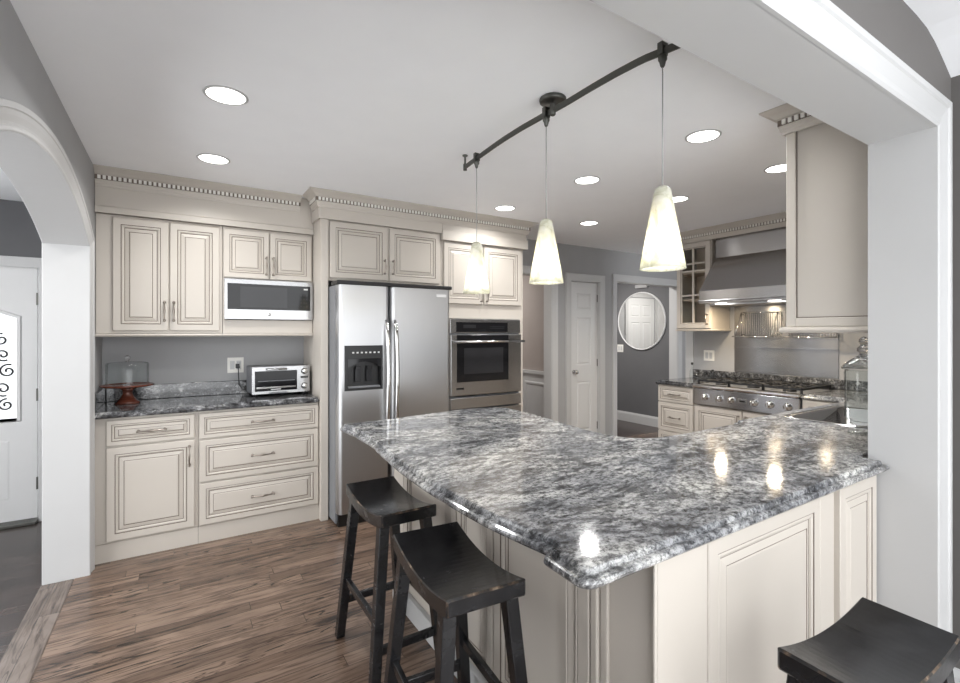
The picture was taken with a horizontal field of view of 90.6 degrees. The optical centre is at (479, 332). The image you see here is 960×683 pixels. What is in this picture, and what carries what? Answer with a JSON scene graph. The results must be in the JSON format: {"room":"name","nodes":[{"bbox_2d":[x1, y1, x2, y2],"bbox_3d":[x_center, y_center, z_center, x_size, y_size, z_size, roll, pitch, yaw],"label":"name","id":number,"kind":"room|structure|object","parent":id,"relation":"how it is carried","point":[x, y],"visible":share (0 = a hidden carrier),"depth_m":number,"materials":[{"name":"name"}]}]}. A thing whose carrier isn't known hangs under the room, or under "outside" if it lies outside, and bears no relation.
{"room":"kitchen","nodes":[
{"label":"kitchen","id":0,"kind":"room"},
{"bbox_2d":[0,521,41,659],"bbox_3d":[-2.541,1.600,0.992,1.975,0.120,6.400,0,0,-32],"label":"floor","id":1,"kind":"structure","parent":0,"point":[20,547],"depth_m":3.01,"materials":[{"name":"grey wood"}]},
{"bbox_2d":[0,199,41,257],"bbox_3d":[-4.176,0.195,3.567,1.975,2.690,0.100,0,0,-32],"label":"wall","id":2,"kind":"structure","parent":0,"point":[19,236],"depth_m":3.81,"materials":[{"name":"grey paint"}]},
{"bbox_2d":[0,266,37,522],"bbox_3d":[-4.005,0.492,3.646,0.930,2.036,0.059,0,0,-32],"label":"door","id":3,"kind":"structure","parent":2,"relation":"in","point":[18,285],"depth_m":3.82,"materials":[{"name":"white wood"}]},
{"bbox_2d":[0,517,37,529],"bbox_3d":[-3.993,1.528,3.618,0.940,0.025,0.150,0,0,-32],"label":"trim","id":4,"kind":"structure","parent":2,"relation":"attached to","point":[31,521],"depth_m":3.78,"materials":[{"name":"white wood"}]},
{"bbox_2d":[0,255,41,520],"bbox_3d":[-3.990,0.468,3.614,1.110,2.145,0.020,0,0,-32],"label":"trim","id":5,"kind":"structure","parent":2,"relation":"attached to","point":[9,261],"depth_m":3.87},
{"bbox_2d":[0,579,73,682],"bbox_3d":[-1.888,1.473,1.904,0.145,0.130,1.840,0,0,-32],"label":"threshold","id":6,"kind":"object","parent":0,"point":[19,663],"depth_m":2.21,"materials":[{"name":"brown wood"}]},
{"bbox_2d":[0,0,101,584],"bbox_3d":[-1.631,0.195,1.570,0.180,2.690,6.400,0,0,-32],"label":"wall","id":7,"kind":"structure","parent":0,"point":[24,80],"depth_m":2.67,"materials":[{"name":"white paint"}]},
{"bbox_2d":[0,164,44,584],"bbox_3d":[-1.944,0.306,1.869,0.026,2.207,2.020,0,0,-32],"label":"trim","id":8,"kind":"structure","parent":7,"relation":"attached to","point":[1,166],"depth_m":2.65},
{"bbox_2d":[0,98,94,575],"bbox_3d":[-1.770,0.306,1.980,0.026,2.207,2.020,0,0,-32],"label":"trim","id":9,"kind":"structure","parent":7,"relation":"attached to","point":[16,118],"depth_m":2.64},
{"bbox_2d":[31,419,658,682],"bbox_3d":[0.740,1.475,4.617,7.200,0.130,9.000,0,0,-32],"label":"floor","id":10,"kind":"structure","parent":0,"point":[259,606],"depth_m":2.36,"materials":[{"name":"brown wood"}]},
{"bbox_2d":[95,412,197,564],"bbox_3d":[-2.235,0.968,3.210,0.556,0.884,0.574,0,0,-32],"label":"base cabinet","id":11,"kind":"object","parent":10,"relation":"on","point":[146,467],"visible":0.98,"depth_m":3.00,"materials":[{"name":"beige paint"}]},
{"bbox_2d":[198,402,317,543],"bbox_3d":[-1.669,0.968,3.569,0.780,0.884,0.574,0,0,-32],"label":"base cabinet","id":12,"kind":"object","parent":10,"relation":"on","point":[258,466],"visible":0.96,"depth_m":3.34,"materials":[{"name":"beige paint"}]},
{"bbox_2d":[95,380,319,419],"bbox_3d":[-1.908,0.453,3.424,1.337,0.145,0.567,0,0,-32],"label":"countertop","id":13,"kind":"structure","parent":12,"relation":"on","point":[184,403],"depth_m":3.37,"materials":[{"name":"stone"}]},
{"bbox_2d":[99,382,154,404],"bbox_3d":[-2.401,0.420,3.238,0.304,0.129,0.304,0,0,-32],"label":"cake stand","id":14,"kind":"object","parent":13,"relation":"on","point":[127,397],"visible":1,"depth_m":3.21,"materials":[{"name":"red wood"}]},
{"bbox_2d":[105,355,148,384],"bbox_3d":[-2.401,0.256,3.238,0.242,0.196,0.242,0,0,-32],"label":"glass dome","id":15,"kind":"object","parent":14,"relation":"on","point":[127,357],"visible":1,"depth_m":3.23,"materials":[{"name":"clear glass"}]},
{"bbox_2d":[235,364,309,396],"bbox_3d":[-1.621,0.367,3.723,0.485,0.235,0.370,0,0,-34],"label":"toaster oven","id":16,"kind":"object","parent":13,"relation":"on","point":[279,378],"visible":1,"depth_m":3.62,"materials":[{"name":"metal"}]},
{"bbox_2d":[256,385,295,388],"bbox_3d":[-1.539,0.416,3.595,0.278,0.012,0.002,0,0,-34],"label":"tray","id":17,"kind":"object","parent":16,"relation":"on","point":[290,385],"depth_m":3.59,"materials":[{"name":"silver metal"}]},
{"bbox_2d":[304,207,441,520],"bbox_3d":[-0.911,0.186,4.029,1.027,2.448,0.616,0,0,-32],"label":"tall cabinet","id":18,"kind":"object","parent":10,"relation":"on","point":[346,245],"visible":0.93,"depth_m":3.70,"materials":[{"name":"beige paint"}]},
{"bbox_2d":[335,476,437,682],"bbox_3d":[-0.403,1.060,2.093,0.336,0.700,0.492,0,0,-32],"label":"bar stool","id":19,"kind":"object","parent":10,"relation":"on","point":[383,503],"visible":0.83,"depth_m":1.99,"materials":[{"name":"black paint"}]},
{"bbox_2d":[328,280,451,526],"bbox_3d":[-0.813,0.519,3.928,0.931,1.782,0.838,0,0,-32],"label":"refrigerator","id":20,"kind":"object","parent":10,"relation":"on","point":[388,343],"visible":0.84,"depth_m":3.55,"materials":[{"name":"silver metal"}]},
{"bbox_2d":[384,521,527,682],"bbox_3d":[-0.087,1.060,1.520,0.348,0.700,0.503,0,0,-27],"label":"bar stool","id":21,"kind":"object","parent":10,"relation":"on","point":[442,563],"visible":1,"depth_m":1.49,"materials":[{"name":"black paint"}]},
{"bbox_2d":[440,224,527,411],"bbox_3d":[-0.089,0.186,4.551,0.919,2.447,0.616,0,0,-32],"label":"tall cabinet","id":22,"kind":"object","parent":10,"relation":"on","point":[502,251],"depth_m":4.34,"materials":[{"name":"beige paint"}]},
{"bbox_2d":[449,319,524,396],"bbox_3d":[-0.066,0.225,4.518,0.765,0.680,0.622,0,0,-32],"label":"wall oven","id":23,"kind":"object","parent":22,"relation":"in","point":[484,354],"visible":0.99,"depth_m":4.28,"materials":[{"name":"metal"}]},
{"bbox_2d":[463,325,475,327],"bbox_3d":[-0.091,-0.050,4.218,0.130,0.030,0.001,0,0,-32],"label":"display","id":24,"kind":"object","parent":23,"relation":"attached to","point":[464,326],"depth_m":4.22,"materials":[{"name":"black glass"}]},
{"bbox_2d":[394,468,876,682],"bbox_3d":[1.346,0.975,2.690,3.243,0.871,1.643,0,0,-32],"label":"base cabinet","id":25,"kind":"object","parent":10,"relation":"on","point":[721,610],"visible":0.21,"depth_m":1.42,"materials":[{"name":"beige paint"}]},
{"bbox_2d":[340,389,889,589],"bbox_3d":[1.439,0.516,2.901,4.153,0.040,1.956,0,0,-32],"label":"countertop","id":26,"kind":"structure","parent":25,"relation":"on","point":[601,510],"depth_m":1.67,"materials":[{"name":"stone"}]},
{"bbox_2d":[693,377,831,413],"bbox_3d":[2.544,0.572,4.348,0.662,0.232,0.925,0,0,-32],"label":"gas cooktop","id":27,"kind":"object","parent":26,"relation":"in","point":[747,394],"visible":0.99,"depth_m":4.18,"materials":[{"name":"metal"}]},
{"bbox_2d":[784,406,867,427],"bbox_3d":[2.192,0.589,2.815,0.750,0.195,0.430,0,0,-32],"label":"sink","id":28,"kind":"object","parent":26,"relation":"in","point":[831,414],"visible":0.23,"depth_m":3.04,"materials":[{"name":"silver metal"}]},
{"bbox_2d":[841,337,867,435],"bbox_3d":[1.877,0.259,2.324,0.178,0.474,0.178,0,0,-32],"label":"glass jar","id":29,"kind":"object","parent":26,"relation":"on","point":[860,362],"visible":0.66,"depth_m":2.31,"materials":[{"name":"clear glass"}]},
{"bbox_2d":[658,384,694,436],"bbox_3d":[2.208,0.974,4.936,0.669,0.872,0.405,0,0,-32],"label":"base cabinet","id":30,"kind":"object","parent":10,"relation":"on","point":[676,405],"visible":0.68,"depth_m":4.77,"materials":[{"name":"beige paint"}]},
{"bbox_2d":[655,377,721,386],"bbox_3d":[2.214,0.516,4.942,0.658,0.040,0.418,0,0,-32],"label":"countertop","id":31,"kind":"structure","parent":30,"relation":"on","point":[686,382],"depth_m":4.83,"materials":[{"name":"stone"}]},
{"bbox_2d":[695,404,770,430],"bbox_3d":[2.570,1.054,4.367,0.669,0.712,0.935,0,0,-32],"label":"base cabinet","id":32,"kind":"object","parent":10,"relation":"on","point":[706,416],"visible":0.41,"depth_m":4.40,"materials":[{"name":"beige paint"}]},
{"bbox_2d":[802,399,835,408],"bbox_3d":[2.947,0.919,3.809,0.630,0.761,0.400,0,0,-32],"label":"base cabinet","id":33,"kind":"object","parent":10,"relation":"on","point":[806,403],"visible":0.07,"depth_m":3.75,"materials":[{"name":"beige paint"}]},
{"bbox_2d":[778,597,959,682],"bbox_3d":[0.897,1.060,1.091,0.443,0.700,0.292,0,0,-30],"label":"bar stool","id":34,"kind":"object","parent":10,"relation":"on","point":[873,642],"visible":1,"depth_m":1.09,"materials":[{"name":"black paint"}]},
{"bbox_2d":[0,0,785,253],"bbox_3d":[0.550,-1.095,2.956,9.300,0.110,6.400,0,0,-32],"label":"ceiling","id":35,"kind":"structure","parent":0,"point":[386,99],"depth_m":2.19,"materials":[{"name":"white paint"}]},
{"bbox_2d":[196,153,229,164],"bbox_3d":[-1.599,-1.037,2.852,0.178,0.004,0.178,0,0,-32],"label":"recessed light","id":36,"kind":"object","parent":35,"relation":"in","point":[206,157],"visible":1,"depth_m":2.84,"materials":[{"name":"white"}]},
{"bbox_2d":[203,85,248,105],"bbox_3d":[-1.115,-1.037,2.087,0.178,0.004,0.178,0,0,-32],"label":"recessed light","id":37,"kind":"object","parent":35,"relation":"in","point":[226,95],"visible":1,"depth_m":2.08,"materials":[{"name":"white"}]},
{"bbox_2d":[494,205,515,210],"bbox_3d":[0.209,-1.037,3.983,0.178,0.004,0.178,0,0,-32],"label":"recessed light","id":38,"kind":"object","parent":35,"relation":"in","point":[502,207],"visible":1,"depth_m":3.98,"materials":[{"name":"white"}]},
{"bbox_2d":[462,43,679,170],"bbox_3d":[0.326,-0.994,2.113,0.120,0.091,1.622,0,0,-34],"label":"track rail","id":39,"kind":"object","parent":35,"relation":"attached to","point":[556,101],"visible":0.81,"depth_m":2.05,"materials":[{"name":"grey metal"}]},
{"bbox_2d":[463,152,489,293],"bbox_3d":[-0.019,-0.608,2.655,0.153,0.780,0.153,0,0,-32],"label":"pendant light","id":40,"kind":"object","parent":39,"relation":"hanging from","point":[476,281],"visible":0.99,"depth_m":2.62,"materials":[{"name":"beige glass"}]},
{"bbox_2d":[529,106,563,284],"bbox_3d":[0.295,-0.608,2.116,0.153,0.780,0.153,0,0,-32],"label":"pendant light","id":41,"kind":"object","parent":39,"relation":"hanging from","point":[546,268],"visible":1,"depth_m":2.08,"materials":[{"name":"beige glass"}]},
{"bbox_2d":[639,40,686,271],"bbox_3d":[0.631,-0.608,1.643,0.153,0.780,0.153,0,0,-32],"label":"pendant light","id":42,"kind":"object","parent":39,"relation":"hanging from","point":[663,249],"visible":1,"depth_m":1.60,"materials":[{"name":"white glass"}]},
{"bbox_2d":[574,176,599,183],"bbox_3d":[0.732,-1.037,3.249,0.178,0.004,0.178,0,0,-32],"label":"recessed light","id":43,"kind":"object","parent":35,"relation":"in","point":[584,179],"visible":1,"depth_m":3.25,"materials":[{"name":"white"}]},
{"bbox_2d":[579,221,598,225],"bbox_3d":[1.039,-1.037,4.531,0.178,0.004,0.178,0,0,-32],"label":"recessed light","id":44,"kind":"object","parent":35,"relation":"in","point":[587,223],"visible":1,"depth_m":4.53,"materials":[{"name":"white"}]},
{"bbox_2d":[673,196,688,202],"bbox_3d":[1.538,-1.037,3.714,0.178,0.004,0.178,0,0,-32],"label":"recessed light","id":45,"kind":"object","parent":35,"relation":"in","point":[675,198],"visible":0.6,"depth_m":3.68,"materials":[{"name":"white"}]},
{"bbox_2d":[685,129,721,142],"bbox_3d":[1.183,-1.037,2.520,0.178,0.004,0.178,0,0,-32],"label":"recessed light","id":46,"kind":"object","parent":35,"relation":"in","point":[701,136],"visible":1,"depth_m":2.52,"materials":[{"name":"white"}]},
{"bbox_2d":[764,163,785,172],"bbox_3d":[1.901,-1.037,3.012,0.178,0.004,0.178,0,0,-32],"label":"recessed light","id":47,"kind":"object","parent":35,"relation":"in","point":[778,168],"visible":0.67,"depth_m":3.01,"materials":[{"name":"white"}]},
{"bbox_2d":[102,239,685,435],"bbox_3d":[0.353,0.110,5.277,7.145,2.600,0.130,0,0,-32],"label":"wall","id":48,"kind":"structure","parent":0,"point":[170,359],"depth_m":3.81,"materials":[{"name":"grey paint"}]},
{"bbox_2d":[95,213,222,336],"bbox_3d":[-2.221,-0.364,3.333,0.712,0.791,0.387,0,0,-32],"label":"upper cabinet","id":49,"kind":"object","parent":48,"relation":"attached to","point":[155,277],"visible":1,"depth_m":3.19,"materials":[{"name":"beige paint"}]},
{"bbox_2d":[95,186,313,235],"bbox_3d":[-1.963,-0.900,3.510,1.337,0.276,0.364,0,0,-32],"label":"board","id":50,"kind":"object","parent":49,"relation":"on","point":[113,201],"visible":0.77,"depth_m":3.31,"materials":[{"name":"beige paint"}]},
{"bbox_2d":[95,380,248,410],"bbox_3d":[-1.927,0.432,3.454,1.337,0.104,0.497,0,0,-32],"label":"backsplash","id":51,"kind":"structure","parent":48,"relation":"attached to","point":[172,390],"depth_m":3.52,"materials":[{"name":"stone"}]},
{"bbox_2d":[227,357,243,372],"bbox_3d":[-1.926,0.260,3.746,0.115,0.120,0.009,0,0,-32],"label":"wall outlet","id":52,"kind":"object","parent":48,"relation":"attached to","point":[231,362],"visible":1,"depth_m":3.74,"materials":[{"name":"white plastic"}]},
{"bbox_2d":[222,226,312,335],"bbox_3d":[-1.655,-0.364,3.693,0.622,0.791,0.387,0,0,-32],"label":"upper cabinet","id":53,"kind":"object","parent":48,"relation":"attached to","point":[246,253],"visible":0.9,"depth_m":3.54,"materials":[{"name":"beige paint"}]},
{"bbox_2d":[224,278,312,320],"bbox_3d":[-1.649,-0.239,3.684,0.610,0.293,0.332,0,0,-32],"label":"microwave","id":54,"kind":"object","parent":53,"relation":"in","point":[244,299],"visible":1,"depth_m":3.54,"materials":[{"name":"silver plastic"}]},
{"bbox_2d":[93,164,538,234],"bbox_3d":[-1.031,-0.983,3.910,3.340,0.112,0.674,0,0,-32],"label":"crown molding","id":55,"kind":"structure","parent":48,"relation":"attached to","point":[105,176],"depth_m":3.52,"materials":[{"name":"beige paint"}]},
{"bbox_2d":[523,265,557,421],"bbox_3d":[0.484,0.335,5.349,0.915,2.150,0.150,0,0,-32],"label":"trim","id":56,"kind":"structure","parent":48,"relation":"attached to","point":[550,291],"depth_m":5.52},
{"bbox_2d":[571,281,597,431],"bbox_3d":[1.279,0.396,5.805,0.472,2.008,0.102,0,0,-32],"label":"door","id":57,"kind":"structure","parent":48,"relation":"in","point":[584,297],"depth_m":5.83,"materials":[{"name":"white wood"}]},
{"bbox_2d":[565,272,604,433],"bbox_3d":[1.255,0.352,5.838,0.650,2.115,0.150,0,0,-32],"label":"trim","id":58,"kind":"structure","parent":48,"relation":"attached to","point":[574,277],"depth_m":5.91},
{"bbox_2d":[612,274,681,435],"bbox_3d":[2.249,0.335,6.470,1.425,2.150,0.150,0,0,-32],"label":"trim","id":59,"kind":"structure","parent":48,"relation":"attached to","point":[675,337],"depth_m":6.49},
{"bbox_2d":[523,276,543,370],"bbox_3d":[-0.014,0.160,7.295,0.100,2.500,3.670,0,0,-32],"label":"wall","id":60,"kind":"structure","parent":0,"point":[533,295],"depth_m":6.10,"materials":[{"name":"beige paint"}]},
{"bbox_2d":[523,369,543,416],"bbox_3d":[-0.071,0.950,7.259,0.035,0.920,3.670,0,0,-32],"label":"wainscoting","id":61,"kind":"structure","parent":60,"relation":"attached to","point":[533,381],"depth_m":6.08,"materials":[{"name":"white wood"}]},
{"bbox_2d":[617,283,668,416],"bbox_3d":[2.372,0.160,7.567,0.120,2.500,1.570,0,0,-32],"label":"wall","id":62,"kind":"structure","parent":0,"point":[638,371],"depth_m":7.29,"materials":[{"name":"grey paint"}]},
{"bbox_2d":[617,344,622,351],"bbox_3d":[2.253,0.260,7.633,0.009,0.120,0.120,0,0,-32],"label":"light switch","id":63,"kind":"object","parent":62,"relation":"attached to","point":[619,347],"visible":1,"depth_m":7.64,"materials":[{"name":"white plastic"}]},
{"bbox_2d":[617,410,657,426],"bbox_3d":[2.340,1.335,7.493,0.014,0.150,1.460,0,0,-32],"label":"baseboard","id":64,"kind":"structure","parent":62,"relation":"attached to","point":[648,420],"depth_m":7.33,"materials":[{"name":"white wood"}]},
{"bbox_2d":[635,285,647,288],"bbox_3d":[2.470,-0.700,7.268,0.034,0.050,0.220,0,0,-32],"label":"box","id":65,"kind":"object","parent":62,"relation":"attached to","point":[636,286],"visible":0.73,"depth_m":7.26,"materials":[{"name":"white plastic"}]},
{"bbox_2d":[618,292,665,349],"bbox_3d":[2.465,-0.170,7.288,0.020,0.892,0.892,0,0,-32],"label":"round mirror","id":66,"kind":"object","parent":62,"relation":"attached to","point":[642,316],"visible":1,"depth_m":7.26,"materials":[{"name":"white mirror"}]},
{"bbox_2d":[680,103,823,243],"bbox_3d":[2.425,-0.983,3.513,1.579,0.112,3.531,0,0,13],"label":"crown molding","id":67,"kind":"structure","parent":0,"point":[789,119],"depth_m":4.23,"materials":[{"name":"beige paint"}]},
{"bbox_2d":[693,306,867,391],"bbox_3d":[3.113,0.110,4.256,0.120,2.600,2.695,0,0,-32],"label":"wall","id":68,"kind":"structure","parent":0,"point":[721,342],"depth_m":4.96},
{"bbox_2d":[686,331,692,377],"bbox_3d":[2.407,0.185,5.368,0.150,2.450,0.090,0,0,-32],"label":"trim","id":69,"kind":"structure","parent":68,"relation":"attached to","point":[689,334],"depth_m":5.32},
{"bbox_2d":[675,239,730,330],"bbox_3d":[2.333,-0.469,5.004,0.384,0.921,0.421,0,0,-32],"label":"upper cabinet","id":70,"kind":"object","parent":68,"relation":"attached to","point":[700,256],"visible":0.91,"depth_m":4.99,"materials":[{"name":"beige paint"}]},
{"bbox_2d":[683,299,698,301],"bbox_3d":[2.361,-0.338,5.022,0.292,0.016,0.347,0,0,-32],"label":"shelf","id":71,"kind":"object","parent":70,"relation":"attached to","point":[684,300],"depth_m":5.02,"materials":[{"name":"beige wood"}]},
{"bbox_2d":[683,271,704,276],"bbox_3d":[2.361,-0.618,5.022,0.292,0.016,0.347,0,0,-32],"label":"shelf","id":72,"kind":"object","parent":70,"relation":"attached to","point":[701,273],"depth_m":5.03,"materials":[{"name":"beige wood"}]},
{"bbox_2d":[704,350,713,360],"bbox_3d":[2.475,0.253,5.139,0.009,0.115,0.120,0,0,-32],"label":"light switch","id":73,"kind":"object","parent":68,"relation":"attached to","point":[708,354],"visible":1,"depth_m":5.14,"materials":[{"name":"white plastic"}]},
{"bbox_2d":[698,227,785,306],"bbox_3d":[2.609,-0.599,4.382,0.580,0.673,0.928,0,0,-32],"label":"range hood","id":74,"kind":"object","parent":68,"relation":"attached to","point":[748,269],"visible":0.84,"depth_m":4.37,"materials":[{"name":"metal"}]},
{"bbox_2d":[693,369,867,391],"bbox_3d":[3.012,0.452,4.277,0.020,0.082,2.390,0,0,-32],"label":"backsplash","id":75,"kind":"structure","parent":68,"relation":"attached to","point":[835,383],"depth_m":4.43,"materials":[{"name":"stone"}]},
{"bbox_2d":[734,304,838,378],"bbox_3d":[2.866,0.059,4.513,0.020,0.697,0.915,0,0,-32],"label":"wall panel","id":76,"kind":"object","parent":68,"relation":"attached to","point":[790,356],"visible":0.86,"depth_m":4.54,"materials":[{"name":"silver metal"}]},
{"bbox_2d":[732,311,779,336],"bbox_3d":[2.698,-0.075,4.638,0.154,0.250,0.405,0,0,-32],"label":"wire rack","id":77,"kind":"object","parent":76,"relation":"attached to","point":[741,314],"visible":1,"depth_m":4.67,"materials":[{"name":"silver metal"}]},
{"bbox_2d":[779,324,838,337],"bbox_3d":[2.946,-0.075,4.247,0.154,0.250,0.440,0,0,-32],"label":"wire rack","id":78,"kind":"object","parent":76,"relation":"attached to","point":[789,334],"visible":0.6,"depth_m":4.27,"materials":[{"name":"silver metal"}]},
{"bbox_2d":[779,122,867,332],"bbox_3d":[1.848,-0.517,2.304,0.809,1.042,0.366,0,0,-32],"label":"upper cabinet","id":79,"kind":"object","parent":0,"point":[827,167],"visible":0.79,"depth_m":2.10,"materials":[{"name":"beige paint"}]},
{"bbox_2d":[830,0,950,100],"bbox_3d":[1.499,0.100,1.748,5.295,2.620,0.192,0,0,-32],"label":"wall","id":80,"kind":"structure","parent":0,"point":[893,23],"depth_m":1.57,"materials":[{"name":"grey paint"}]},
{"bbox_2d":[590,0,933,624],"bbox_3d":[0.435,0.327,1.072,2.774,2.166,0.195,0,0,-32],"label":"trim","id":81,"kind":"structure","parent":80,"relation":"attached to","point":[740,38],"depth_m":1.76,"materials":[{"name":"white paint"}]},
{"bbox_2d":[751,0,952,632],"bbox_3d":[0.536,0.278,1.006,2.873,2.265,0.027,0,0,-32],"label":"trim","id":82,"kind":"structure","parent":80,"relation":"attached to","point":[822,23],"depth_m":1.72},
{"bbox_2d":[903,0,959,77],"bbox_3d":[1.000,-1.080,0.384,3.100,0.260,1.575,0,0,-32],"label":"ceiling","id":83,"kind":"structure","parent":0,"point":[941,18],"depth_m":1.67,"materials":[{"name":"white paint"}]},
{"bbox_2d":[951,75,959,668],"bbox_3d":[2.285,0.160,1.200,0.095,2.500,1.575,0,0,-32],"label":"wall","id":84,"kind":"structure","parent":0,"point":[955,81],"depth_m":1.83,"materials":[{"name":"grey paint"}]},
{"bbox_2d":[953,667,959,682],"bbox_3d":[2.119,1.350,1.361,0.014,0.120,1.125,0,0,-32],"label":"baseboard","id":85,"kind":"structure","parent":84,"relation":"attached to","point":[956,670],"depth_m":1.82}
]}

